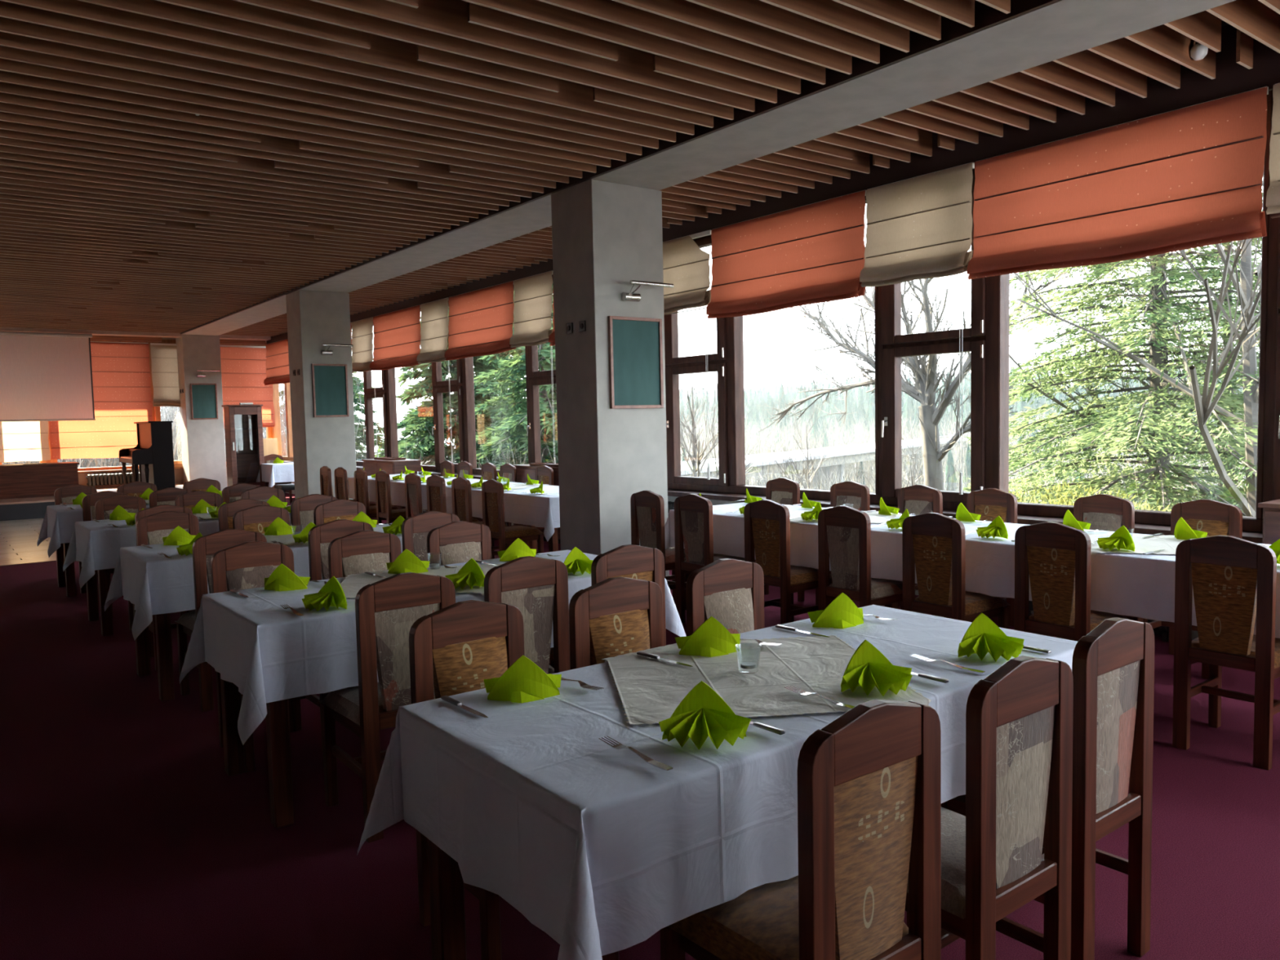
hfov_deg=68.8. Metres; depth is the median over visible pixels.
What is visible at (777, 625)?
knife
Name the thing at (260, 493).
dining chair
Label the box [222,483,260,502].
dining chair
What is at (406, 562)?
folded napkin
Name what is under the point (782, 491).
dining chair
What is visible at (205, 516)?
table runner
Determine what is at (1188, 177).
blind
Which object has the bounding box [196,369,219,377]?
lamp
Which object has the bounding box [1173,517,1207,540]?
folded napkin
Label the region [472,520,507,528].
seat cushion
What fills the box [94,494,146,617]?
dining chair
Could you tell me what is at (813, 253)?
blind
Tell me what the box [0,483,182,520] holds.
stage
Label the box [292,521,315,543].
folded napkin
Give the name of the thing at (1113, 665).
dining chair
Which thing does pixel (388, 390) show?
window
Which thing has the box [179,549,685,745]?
tablecloth
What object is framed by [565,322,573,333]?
wall socket
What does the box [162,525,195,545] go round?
folded napkin
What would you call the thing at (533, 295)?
blind
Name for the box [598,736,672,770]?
fork
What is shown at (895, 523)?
folded napkin
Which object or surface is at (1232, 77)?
trim
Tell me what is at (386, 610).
dining chair
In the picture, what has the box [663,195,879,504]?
window
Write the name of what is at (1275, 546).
folded napkin
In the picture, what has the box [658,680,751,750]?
folded napkin
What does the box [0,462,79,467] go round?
countertop
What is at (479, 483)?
folded napkin
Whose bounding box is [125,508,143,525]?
folded napkin
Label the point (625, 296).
lamp
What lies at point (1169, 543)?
table runner
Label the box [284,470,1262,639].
wall
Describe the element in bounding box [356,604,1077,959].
tablecloth
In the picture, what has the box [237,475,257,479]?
shelf
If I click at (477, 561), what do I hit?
knife
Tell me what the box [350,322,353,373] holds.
blind
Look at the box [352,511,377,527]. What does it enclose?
folded napkin
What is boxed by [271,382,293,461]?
window
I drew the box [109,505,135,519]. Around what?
folded napkin
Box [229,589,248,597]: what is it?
knife
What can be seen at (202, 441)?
pillar
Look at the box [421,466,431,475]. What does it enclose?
folded napkin
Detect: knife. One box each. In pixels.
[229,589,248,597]
[364,571,386,578]
[440,695,488,718]
[475,560,497,565]
[636,651,693,666]
[749,720,785,734]
[775,624,830,637]
[911,671,948,683]
[1022,645,1051,653]
[1142,533,1162,537]
[1142,549,1165,555]
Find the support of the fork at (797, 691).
on the table runner at (651, 690)
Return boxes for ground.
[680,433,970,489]
[682,423,1246,498]
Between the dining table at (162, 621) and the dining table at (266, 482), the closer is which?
the dining table at (162, 621)
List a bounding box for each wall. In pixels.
[78,337,266,488]
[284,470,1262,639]
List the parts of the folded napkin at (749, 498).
panel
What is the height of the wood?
23.912 m
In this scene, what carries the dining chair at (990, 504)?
on the floor
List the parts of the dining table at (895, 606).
table leg, table leg, table leg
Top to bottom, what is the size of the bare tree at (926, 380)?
7.915 m
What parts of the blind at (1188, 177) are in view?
head rail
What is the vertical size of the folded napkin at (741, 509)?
0.114 m
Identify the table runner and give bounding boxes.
[192,512,217,519]
[262,531,308,546]
[339,564,502,598]
[390,475,455,479]
[471,483,548,488]
[601,635,931,725]
[789,510,901,524]
[1088,533,1184,555]
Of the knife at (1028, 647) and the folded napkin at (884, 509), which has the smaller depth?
the knife at (1028, 647)
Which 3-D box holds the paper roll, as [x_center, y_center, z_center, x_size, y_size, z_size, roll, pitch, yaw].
[-7.272,-1.410,17.272,0.040,0.041,0.250,2,5,36]
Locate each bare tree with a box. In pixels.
[679,373,770,478]
[748,395,853,490]
[755,235,1084,490]
[853,426,955,491]
[1009,180,1262,516]
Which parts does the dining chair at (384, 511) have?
leg, rail, rail, backrest, leg, seat frame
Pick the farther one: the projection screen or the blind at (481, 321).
the projection screen
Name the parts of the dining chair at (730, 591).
leg, rail, backrest, leg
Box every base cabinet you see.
[361,458,421,508]
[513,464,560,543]
[1257,499,1279,544]
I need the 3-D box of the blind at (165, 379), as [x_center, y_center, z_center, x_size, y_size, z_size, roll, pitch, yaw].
[-9.551,-2.157,19.272,0.923,1.301,0.125,-4,5,-37]
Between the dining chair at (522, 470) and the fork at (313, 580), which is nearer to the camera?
the fork at (313, 580)
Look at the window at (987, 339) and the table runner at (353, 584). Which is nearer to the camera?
the table runner at (353, 584)
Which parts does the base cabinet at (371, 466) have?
cabinet door, cabinet door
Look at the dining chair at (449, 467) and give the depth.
12.91 m
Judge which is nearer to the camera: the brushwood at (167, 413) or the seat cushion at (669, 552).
the seat cushion at (669, 552)
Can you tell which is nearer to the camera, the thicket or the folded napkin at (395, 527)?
the folded napkin at (395, 527)
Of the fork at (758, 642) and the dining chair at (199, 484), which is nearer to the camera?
the fork at (758, 642)
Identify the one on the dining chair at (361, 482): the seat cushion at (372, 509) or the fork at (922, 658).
the seat cushion at (372, 509)
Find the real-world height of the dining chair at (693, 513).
0.921 m
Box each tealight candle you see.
[430,563,439,566]
[740,662,756,669]
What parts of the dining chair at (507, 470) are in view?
leg, backrest, rail, leg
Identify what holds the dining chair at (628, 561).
on the floor
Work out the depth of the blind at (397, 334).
14.62 m
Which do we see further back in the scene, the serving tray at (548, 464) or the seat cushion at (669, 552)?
the serving tray at (548, 464)
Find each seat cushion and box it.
[175,610,195,630]
[319,682,435,726]
[368,505,399,513]
[391,508,405,517]
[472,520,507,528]
[504,525,542,537]
[547,664,554,673]
[549,647,570,662]
[665,546,685,564]
[667,875,908,959]
[684,554,744,564]
[790,564,831,585]
[829,577,916,599]
[906,807,1044,919]
[915,591,1009,616]
[951,794,965,803]
[1028,609,1128,631]
[1191,634,1279,669]
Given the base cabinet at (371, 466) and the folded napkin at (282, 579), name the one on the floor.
the base cabinet at (371, 466)
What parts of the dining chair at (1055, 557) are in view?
leg, rail, backrest, rail, leg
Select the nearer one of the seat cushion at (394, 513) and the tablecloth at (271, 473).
the seat cushion at (394, 513)
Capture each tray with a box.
[373,457,406,460]
[528,462,558,466]
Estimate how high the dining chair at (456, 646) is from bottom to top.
0.921 m
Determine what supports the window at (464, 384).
in the wall at (714, 502)
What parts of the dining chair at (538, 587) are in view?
leg, rail, backrest, leg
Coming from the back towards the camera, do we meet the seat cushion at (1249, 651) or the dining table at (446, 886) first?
the seat cushion at (1249, 651)
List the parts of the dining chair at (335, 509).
leg, rail, backrest, leg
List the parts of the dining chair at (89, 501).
leg, leg, backrest, rail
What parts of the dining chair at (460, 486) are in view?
leg, backrest, rail, leg, leg, leg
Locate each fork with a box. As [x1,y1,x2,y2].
[158,552,171,558]
[280,604,303,616]
[310,579,326,584]
[428,564,456,568]
[535,553,557,556]
[560,677,604,690]
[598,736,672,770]
[740,639,782,645]
[784,685,854,709]
[862,614,897,620]
[910,653,985,673]
[1088,528,1110,532]
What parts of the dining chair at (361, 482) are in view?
leg, rail, backrest, leg, seat frame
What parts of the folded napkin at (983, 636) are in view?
panel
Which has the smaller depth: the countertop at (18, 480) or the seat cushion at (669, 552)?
the seat cushion at (669, 552)
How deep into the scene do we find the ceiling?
5.84 m
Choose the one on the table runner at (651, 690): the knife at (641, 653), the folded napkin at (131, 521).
the knife at (641, 653)
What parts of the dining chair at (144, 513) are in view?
leg, leg, rail, leg, leg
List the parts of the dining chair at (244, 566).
leg, leg, backrest, rail, leg, leg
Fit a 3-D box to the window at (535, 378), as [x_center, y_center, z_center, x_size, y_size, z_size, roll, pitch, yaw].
[-0.592,-1.250,10.890,0.216,2.580,2.770,-4,5,-37]
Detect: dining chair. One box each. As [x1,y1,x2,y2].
[53,484,97,576]
[78,490,128,593]
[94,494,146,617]
[116,481,157,497]
[128,504,192,631]
[136,511,199,671]
[149,487,191,507]
[174,490,222,511]
[175,528,266,711]
[182,478,220,491]
[210,541,328,773]
[217,498,270,531]
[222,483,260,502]
[232,505,289,533]
[240,486,284,502]
[263,453,292,502]
[290,493,337,531]
[307,519,373,580]
[313,499,365,525]
[319,572,455,842]
[320,466,355,501]
[328,529,401,578]
[333,466,377,524]
[354,468,399,524]
[375,470,405,524]
[401,511,459,560]
[404,472,422,518]
[408,600,524,959]
[422,460,454,512]
[426,475,479,521]
[426,520,491,566]
[451,461,472,514]
[451,476,510,559]
[478,462,497,519]
[479,463,518,524]
[481,479,543,558]
[484,555,570,674]
[506,465,554,545]
[548,544,666,668]
[568,576,663,669]
[630,490,686,604]
[659,699,941,959]
[674,493,744,623]
[685,558,764,635]
[743,499,831,624]
[764,477,799,595]
[797,480,870,601]
[817,505,916,610]
[897,484,942,606]
[902,512,1009,628]
[904,655,1073,959]
[931,488,1017,626]
[941,617,1154,959]
[1014,521,1128,641]
[1073,493,1134,617]
[1142,498,1242,679]
[1172,534,1279,770]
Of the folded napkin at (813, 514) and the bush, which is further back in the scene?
the bush
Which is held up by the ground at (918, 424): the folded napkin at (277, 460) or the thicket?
the thicket
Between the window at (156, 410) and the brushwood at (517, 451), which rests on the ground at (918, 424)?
the brushwood at (517, 451)
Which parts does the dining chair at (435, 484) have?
leg, rail, backrest, leg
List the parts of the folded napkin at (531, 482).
panel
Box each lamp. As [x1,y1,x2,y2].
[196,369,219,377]
[320,343,352,355]
[621,280,673,302]
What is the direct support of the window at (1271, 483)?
in the wall at (714, 502)
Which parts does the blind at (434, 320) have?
pull cord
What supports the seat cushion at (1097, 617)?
on the dining chair at (1055, 557)
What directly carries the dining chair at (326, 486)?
on the floor
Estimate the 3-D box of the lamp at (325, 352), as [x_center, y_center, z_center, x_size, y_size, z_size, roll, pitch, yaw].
[-4.314,-1.846,13.269,0.430,0.147,0.192,-4,5,-37]
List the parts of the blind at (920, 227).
head rail, pull cord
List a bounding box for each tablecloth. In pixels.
[36,503,149,557]
[62,506,291,587]
[104,523,402,639]
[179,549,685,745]
[256,462,294,487]
[347,473,559,541]
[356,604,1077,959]
[664,502,1279,638]
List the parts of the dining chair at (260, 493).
leg, rail, leg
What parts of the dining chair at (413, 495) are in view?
leg, rail, backrest, leg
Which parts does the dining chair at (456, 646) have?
leg, rail, backrest, leg, leg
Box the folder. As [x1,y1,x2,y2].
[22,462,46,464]
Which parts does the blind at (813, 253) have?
head rail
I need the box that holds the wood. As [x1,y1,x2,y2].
[420,356,1243,444]
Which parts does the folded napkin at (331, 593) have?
panel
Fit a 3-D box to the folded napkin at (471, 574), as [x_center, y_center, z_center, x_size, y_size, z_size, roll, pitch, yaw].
[-0.726,0.388,3.870,0.139,0.114,0.176,-4,5,-38]
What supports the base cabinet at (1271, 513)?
on the floor
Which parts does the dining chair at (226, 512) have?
leg, backrest, rail, leg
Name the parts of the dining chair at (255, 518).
leg, backrest, rail, leg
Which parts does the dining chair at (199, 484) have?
leg, backrest, rail, leg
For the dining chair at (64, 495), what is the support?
on the floor
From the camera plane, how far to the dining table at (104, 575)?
6.59 m
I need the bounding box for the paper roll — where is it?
[239,402,253,404]
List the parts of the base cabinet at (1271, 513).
cabinet door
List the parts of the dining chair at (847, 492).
leg, leg, backrest, rail, leg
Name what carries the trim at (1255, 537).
attached to the wall at (714, 502)
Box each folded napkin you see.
[72,492,86,504]
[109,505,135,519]
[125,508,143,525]
[139,488,153,499]
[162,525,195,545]
[176,532,202,555]
[191,498,217,513]
[206,484,222,493]
[208,502,226,518]
[263,517,296,535]
[264,563,310,591]
[266,495,287,507]
[273,457,284,463]
[284,497,297,512]
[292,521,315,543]
[302,576,346,611]
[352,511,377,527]
[382,515,404,535]
[386,549,430,573]
[391,470,404,479]
[404,465,414,474]
[420,473,426,482]
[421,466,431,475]
[443,468,454,477]
[444,558,484,589]
[446,474,457,485]
[462,469,473,479]
[471,476,482,488]
[483,655,561,702]
[497,472,508,482]
[497,537,536,561]
[502,478,511,490]
[526,473,538,484]
[529,481,544,493]
[564,546,593,574]
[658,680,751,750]
[675,616,740,657]
[738,497,757,514]
[744,488,762,503]
[800,502,822,520]
[801,492,818,508]
[807,592,863,628]
[840,640,912,696]
[878,497,899,515]
[886,508,909,528]
[955,502,981,521]
[957,613,1024,662]
[976,515,1008,538]
[1062,509,1090,530]
[1096,525,1135,551]
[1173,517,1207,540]
[1269,538,1279,564]
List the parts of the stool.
seat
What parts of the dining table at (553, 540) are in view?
table leg, table leg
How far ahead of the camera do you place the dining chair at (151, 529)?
5.93 m
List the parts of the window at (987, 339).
handle, sash, sash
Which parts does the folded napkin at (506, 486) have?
panel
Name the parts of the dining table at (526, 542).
table leg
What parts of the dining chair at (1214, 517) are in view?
leg, leg, rail, backrest, leg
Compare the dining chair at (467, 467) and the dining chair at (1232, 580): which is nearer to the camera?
the dining chair at (1232, 580)
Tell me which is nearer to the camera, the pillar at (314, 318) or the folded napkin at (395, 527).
the folded napkin at (395, 527)
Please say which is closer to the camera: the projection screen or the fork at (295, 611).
the fork at (295, 611)
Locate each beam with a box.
[180,0,1061,333]
[182,0,1235,335]
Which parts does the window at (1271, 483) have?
sash, sash, handle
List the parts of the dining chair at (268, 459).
rail, leg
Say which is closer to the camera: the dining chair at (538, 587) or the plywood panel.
the dining chair at (538, 587)
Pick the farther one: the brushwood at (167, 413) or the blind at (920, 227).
the brushwood at (167, 413)
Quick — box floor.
[0,493,1279,959]
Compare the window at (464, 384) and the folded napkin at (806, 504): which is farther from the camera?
the window at (464, 384)
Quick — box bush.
[1008,481,1171,511]
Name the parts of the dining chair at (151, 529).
leg, leg, rail, backrest, leg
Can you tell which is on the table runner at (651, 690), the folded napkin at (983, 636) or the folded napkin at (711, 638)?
the folded napkin at (711, 638)
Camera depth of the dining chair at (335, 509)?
6.58 m
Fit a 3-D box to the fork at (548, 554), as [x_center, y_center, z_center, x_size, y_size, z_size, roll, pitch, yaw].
[-0.483,0.379,4.749,0.218,0.012,0.025,3,5,45]
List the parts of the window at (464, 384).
handle, sash, sash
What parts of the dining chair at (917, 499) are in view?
leg, backrest, rail, leg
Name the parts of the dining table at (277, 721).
table leg, table leg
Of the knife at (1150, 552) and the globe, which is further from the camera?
the globe
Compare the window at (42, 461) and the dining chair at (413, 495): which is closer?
the dining chair at (413, 495)
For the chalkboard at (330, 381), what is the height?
0.750 m
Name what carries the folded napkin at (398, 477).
on the table runner at (426, 477)
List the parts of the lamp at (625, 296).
arm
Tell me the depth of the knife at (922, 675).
2.39 m
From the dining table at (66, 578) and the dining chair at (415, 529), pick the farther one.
the dining table at (66, 578)
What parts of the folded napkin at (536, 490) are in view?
panel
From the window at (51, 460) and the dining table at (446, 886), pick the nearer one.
the dining table at (446, 886)
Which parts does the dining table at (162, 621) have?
table leg, table leg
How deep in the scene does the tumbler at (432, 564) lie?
4.38 m
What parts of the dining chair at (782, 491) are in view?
leg, leg, rail, backrest, leg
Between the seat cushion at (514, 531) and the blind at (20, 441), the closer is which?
the seat cushion at (514, 531)
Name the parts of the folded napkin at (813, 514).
panel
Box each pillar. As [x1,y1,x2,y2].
[175,334,226,490]
[285,289,356,499]
[551,179,669,585]
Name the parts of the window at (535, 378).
handle, sash, sash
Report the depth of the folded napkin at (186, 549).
5.08 m
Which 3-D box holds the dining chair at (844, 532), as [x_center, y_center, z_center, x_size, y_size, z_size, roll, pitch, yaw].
[1.337,0.597,5.527,0.430,0.921,0.396,-4,5,-37]
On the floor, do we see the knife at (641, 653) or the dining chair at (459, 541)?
the dining chair at (459, 541)
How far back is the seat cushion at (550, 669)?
3.79 m
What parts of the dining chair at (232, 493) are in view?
leg, backrest, rail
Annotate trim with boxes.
[0,327,271,340]
[77,466,226,473]
[89,335,265,345]
[266,24,1279,343]
[283,460,1262,543]
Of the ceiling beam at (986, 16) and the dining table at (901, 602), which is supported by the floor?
the dining table at (901, 602)
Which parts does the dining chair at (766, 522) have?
leg, rail, backrest, rail, leg, seat frame, leg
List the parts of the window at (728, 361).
sash, sash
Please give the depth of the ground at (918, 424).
201.76 m
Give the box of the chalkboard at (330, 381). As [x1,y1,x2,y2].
[311,364,349,417]
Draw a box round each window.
[0,434,50,464]
[48,339,146,471]
[146,339,182,466]
[219,342,272,438]
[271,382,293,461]
[351,324,366,466]
[363,307,436,471]
[431,286,529,475]
[526,274,555,462]
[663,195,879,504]
[877,90,1272,533]
[1262,89,1279,532]
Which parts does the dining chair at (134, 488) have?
leg, backrest, rail, leg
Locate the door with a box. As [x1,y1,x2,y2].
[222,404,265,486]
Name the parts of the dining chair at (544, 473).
leg, leg, rail, backrest, leg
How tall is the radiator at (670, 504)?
0.580 m
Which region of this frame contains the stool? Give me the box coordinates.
[275,483,295,502]
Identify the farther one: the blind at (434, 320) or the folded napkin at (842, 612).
the blind at (434, 320)
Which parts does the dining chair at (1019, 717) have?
leg, seat frame, leg, rail, backrest, rail, leg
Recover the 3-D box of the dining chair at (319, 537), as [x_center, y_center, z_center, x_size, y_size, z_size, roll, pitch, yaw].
[-1.777,0.672,5.403,0.396,0.921,0.430,-4,5,-37]
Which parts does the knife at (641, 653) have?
handle, blade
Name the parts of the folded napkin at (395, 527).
panel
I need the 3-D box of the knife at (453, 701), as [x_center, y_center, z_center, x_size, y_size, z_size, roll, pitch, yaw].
[-0.423,0.547,2.256,0.018,0.008,0.217,-4,5,-39]
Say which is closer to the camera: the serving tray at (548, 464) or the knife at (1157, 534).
the knife at (1157, 534)
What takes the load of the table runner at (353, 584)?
on the tablecloth at (272, 653)
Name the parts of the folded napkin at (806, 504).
panel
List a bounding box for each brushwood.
[1,373,365,467]
[355,426,1251,515]
[360,450,542,469]
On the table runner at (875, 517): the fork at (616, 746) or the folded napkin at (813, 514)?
the folded napkin at (813, 514)
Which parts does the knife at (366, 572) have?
handle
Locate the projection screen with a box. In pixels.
[0,331,95,422]
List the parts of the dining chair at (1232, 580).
leg, leg, rail, backrest, rail, seat frame, leg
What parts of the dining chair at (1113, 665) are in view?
leg, seat frame, leg, rail, rail, backrest, leg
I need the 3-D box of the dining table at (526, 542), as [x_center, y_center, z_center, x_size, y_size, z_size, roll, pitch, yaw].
[-1.986,0.414,10.640,0.820,0.752,1.647,-4,5,-37]
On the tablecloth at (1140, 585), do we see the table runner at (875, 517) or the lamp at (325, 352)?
the table runner at (875, 517)
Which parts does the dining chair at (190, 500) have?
leg, rail, backrest, leg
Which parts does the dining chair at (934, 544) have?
leg, rail, backrest, rail, seat frame, leg, leg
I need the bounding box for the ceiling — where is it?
[0,0,1279,336]
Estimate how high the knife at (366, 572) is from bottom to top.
0.008 m
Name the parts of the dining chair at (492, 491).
leg, rail, backrest, rail, leg, seat frame, leg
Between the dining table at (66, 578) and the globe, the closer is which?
the globe
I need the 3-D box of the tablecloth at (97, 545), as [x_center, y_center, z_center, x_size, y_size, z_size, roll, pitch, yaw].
[-3.317,0.469,7.342,2.001,0.388,0.986,-4,5,-37]
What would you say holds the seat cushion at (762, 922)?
on the dining chair at (869, 780)
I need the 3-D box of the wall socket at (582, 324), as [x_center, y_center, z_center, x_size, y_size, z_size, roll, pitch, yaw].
[-0.467,-1.242,7.546,0.018,0.084,0.084,-4,5,-37]
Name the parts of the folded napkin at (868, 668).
panel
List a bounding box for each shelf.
[235,452,258,453]
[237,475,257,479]
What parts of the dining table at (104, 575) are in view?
table leg, table leg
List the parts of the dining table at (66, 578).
table leg, table leg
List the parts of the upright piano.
piano leg, piano leg, key lid, piano leg, panel, panel, piano leg, panel, piano lid, panel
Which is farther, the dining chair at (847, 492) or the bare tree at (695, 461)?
the bare tree at (695, 461)
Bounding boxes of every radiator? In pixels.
[86,472,139,488]
[667,501,674,517]
[1005,599,1168,641]
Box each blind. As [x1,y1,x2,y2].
[0,421,50,462]
[48,341,152,459]
[150,342,180,406]
[219,345,275,426]
[263,338,289,385]
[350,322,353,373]
[351,316,377,457]
[369,304,421,370]
[416,297,453,462]
[444,280,515,360]
[509,270,555,464]
[548,271,555,346]
[662,230,711,479]
[706,190,866,319]
[859,162,974,494]
[966,86,1268,279]
[1266,83,1279,217]
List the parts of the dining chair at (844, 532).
leg, rail, backrest, rail, leg, seat frame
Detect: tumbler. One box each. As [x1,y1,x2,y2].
[426,553,441,568]
[735,642,760,674]
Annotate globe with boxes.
[1190,40,1208,60]
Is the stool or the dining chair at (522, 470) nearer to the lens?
the dining chair at (522, 470)
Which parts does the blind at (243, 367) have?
head rail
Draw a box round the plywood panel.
[262,438,278,488]
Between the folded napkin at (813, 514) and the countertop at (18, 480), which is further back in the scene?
the countertop at (18, 480)
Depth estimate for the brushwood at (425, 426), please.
12.65 m
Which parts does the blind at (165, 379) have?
head rail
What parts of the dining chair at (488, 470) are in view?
leg, backrest, rail, leg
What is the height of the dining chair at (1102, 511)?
0.921 m
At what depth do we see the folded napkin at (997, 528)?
5.03 m
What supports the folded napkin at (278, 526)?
on the table runner at (288, 540)
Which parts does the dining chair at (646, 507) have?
leg, backrest, rail, leg, seat frame, leg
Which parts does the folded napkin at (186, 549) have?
panel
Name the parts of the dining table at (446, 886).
table leg, table leg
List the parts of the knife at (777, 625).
handle, blade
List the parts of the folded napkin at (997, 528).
panel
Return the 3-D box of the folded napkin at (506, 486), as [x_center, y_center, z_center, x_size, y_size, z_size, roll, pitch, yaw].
[-1.351,0.044,9.258,0.139,0.114,0.176,-1,4,9]
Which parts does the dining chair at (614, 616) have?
leg, rail, backrest, leg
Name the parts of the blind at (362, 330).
pull cord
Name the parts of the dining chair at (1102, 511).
leg, backrest, rail, leg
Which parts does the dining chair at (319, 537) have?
leg, backrest, rail, leg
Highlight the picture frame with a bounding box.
[608,315,663,408]
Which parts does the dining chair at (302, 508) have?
leg, backrest, rail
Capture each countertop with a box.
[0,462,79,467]
[0,462,79,499]
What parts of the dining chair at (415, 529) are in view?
leg, backrest, rail, leg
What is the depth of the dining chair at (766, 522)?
5.86 m
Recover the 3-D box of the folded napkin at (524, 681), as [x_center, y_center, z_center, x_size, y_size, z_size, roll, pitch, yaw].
[-0.293,0.484,2.357,0.176,0.114,0.139,0,4,19]
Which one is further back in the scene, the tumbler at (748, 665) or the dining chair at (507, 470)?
the dining chair at (507, 470)
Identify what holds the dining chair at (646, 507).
on the floor
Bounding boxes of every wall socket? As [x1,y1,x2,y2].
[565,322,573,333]
[578,320,586,331]
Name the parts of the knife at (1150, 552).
handle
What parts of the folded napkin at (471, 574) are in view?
panel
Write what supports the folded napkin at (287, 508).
on the tablecloth at (97, 545)
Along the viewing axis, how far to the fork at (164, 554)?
5.02 m
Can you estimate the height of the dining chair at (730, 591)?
0.921 m
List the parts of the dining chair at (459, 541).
leg, rail, backrest, leg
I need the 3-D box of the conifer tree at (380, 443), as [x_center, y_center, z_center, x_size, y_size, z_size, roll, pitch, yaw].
[-10.879,-2.196,32.152,5.803,7.302,6.464,-4,5,-37]
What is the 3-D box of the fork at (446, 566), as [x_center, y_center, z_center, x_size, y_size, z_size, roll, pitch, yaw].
[-0.932,0.406,4.408,0.218,0.012,0.025,2,5,43]
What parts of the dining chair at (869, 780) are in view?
leg, seat frame, leg, rail, backrest, rail, leg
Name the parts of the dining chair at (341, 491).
leg, rail, backrest, leg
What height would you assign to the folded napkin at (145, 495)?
0.114 m
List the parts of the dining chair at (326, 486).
leg, rail, backrest, leg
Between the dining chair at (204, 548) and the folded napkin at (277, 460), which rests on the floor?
the dining chair at (204, 548)
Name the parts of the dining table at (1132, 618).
table leg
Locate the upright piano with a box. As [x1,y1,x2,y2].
[119,421,175,490]
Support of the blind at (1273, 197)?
attached to the window at (987, 339)
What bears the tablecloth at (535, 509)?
on the dining table at (526, 542)
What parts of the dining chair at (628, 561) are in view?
seat frame, leg, rail, backrest, leg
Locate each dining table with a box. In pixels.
[55,542,75,596]
[86,568,113,635]
[133,604,174,701]
[219,673,293,828]
[264,481,279,488]
[404,506,528,546]
[427,839,1044,959]
[471,516,558,551]
[684,548,897,611]
[831,573,1053,636]
[1059,615,1142,640]
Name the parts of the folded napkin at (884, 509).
panel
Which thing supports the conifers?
on the ground at (918, 424)
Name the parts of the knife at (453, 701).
handle, blade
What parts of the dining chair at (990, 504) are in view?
leg, backrest, rail, leg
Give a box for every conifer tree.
[279,359,384,461]
[374,307,522,468]
[457,283,558,469]
[475,286,556,466]
[963,173,1263,515]
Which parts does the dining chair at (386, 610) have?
leg, seat frame, leg, rail, rail, backrest, leg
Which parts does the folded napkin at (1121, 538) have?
panel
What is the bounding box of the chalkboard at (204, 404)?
[190,383,218,419]
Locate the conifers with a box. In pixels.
[430,409,1245,496]
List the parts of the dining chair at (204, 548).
leg, seat frame, leg, backrest, rail, leg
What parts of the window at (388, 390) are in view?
sash, sash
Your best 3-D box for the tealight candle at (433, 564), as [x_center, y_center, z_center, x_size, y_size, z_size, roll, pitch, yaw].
[-0.964,0.398,4.392,0.043,0.009,0.043,-4,5,-37]
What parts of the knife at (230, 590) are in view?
handle, blade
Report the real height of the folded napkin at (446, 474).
0.114 m
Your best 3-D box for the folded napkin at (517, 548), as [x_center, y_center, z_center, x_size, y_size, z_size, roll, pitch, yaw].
[-0.611,0.339,4.658,0.176,0.114,0.139,0,4,12]
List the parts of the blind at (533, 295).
pull cord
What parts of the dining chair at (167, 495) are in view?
leg, backrest, rail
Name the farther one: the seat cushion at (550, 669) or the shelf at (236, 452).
the shelf at (236, 452)
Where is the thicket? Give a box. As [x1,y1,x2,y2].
[407,403,1245,504]
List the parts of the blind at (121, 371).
head rail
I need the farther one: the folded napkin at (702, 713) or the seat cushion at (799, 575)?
the seat cushion at (799, 575)
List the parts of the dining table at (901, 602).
table leg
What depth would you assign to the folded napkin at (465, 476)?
11.16 m
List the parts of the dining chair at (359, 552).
leg, rail, backrest, leg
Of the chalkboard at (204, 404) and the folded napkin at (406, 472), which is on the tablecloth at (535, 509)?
the folded napkin at (406, 472)
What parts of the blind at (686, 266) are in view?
head rail, pull cord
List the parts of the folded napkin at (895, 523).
panel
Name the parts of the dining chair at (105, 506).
leg, leg, seat frame, rail, backrest, leg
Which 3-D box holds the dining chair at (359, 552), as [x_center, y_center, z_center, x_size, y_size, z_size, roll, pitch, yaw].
[-1.241,0.719,4.517,0.396,0.921,0.430,-4,5,-37]
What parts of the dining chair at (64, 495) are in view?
leg, backrest, rail, leg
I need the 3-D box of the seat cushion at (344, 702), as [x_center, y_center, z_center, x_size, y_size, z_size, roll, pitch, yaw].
[-0.948,0.811,3.510,0.396,0.068,0.390,-4,5,-37]
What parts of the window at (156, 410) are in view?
sash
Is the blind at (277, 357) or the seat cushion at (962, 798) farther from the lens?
the blind at (277, 357)
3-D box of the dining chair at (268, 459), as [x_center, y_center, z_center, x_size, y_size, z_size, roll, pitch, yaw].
[-6.802,-0.023,17.538,0.396,0.921,0.430,-4,5,-39]
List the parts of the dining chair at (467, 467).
leg, backrest, rail, leg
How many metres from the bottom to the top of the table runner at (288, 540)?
0.118 m
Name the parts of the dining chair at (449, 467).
leg, backrest, rail, leg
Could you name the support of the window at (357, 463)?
in the wall at (714, 502)
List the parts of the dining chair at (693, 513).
leg, seat frame, rail, rail, backrest, leg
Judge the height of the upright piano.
1.295 m

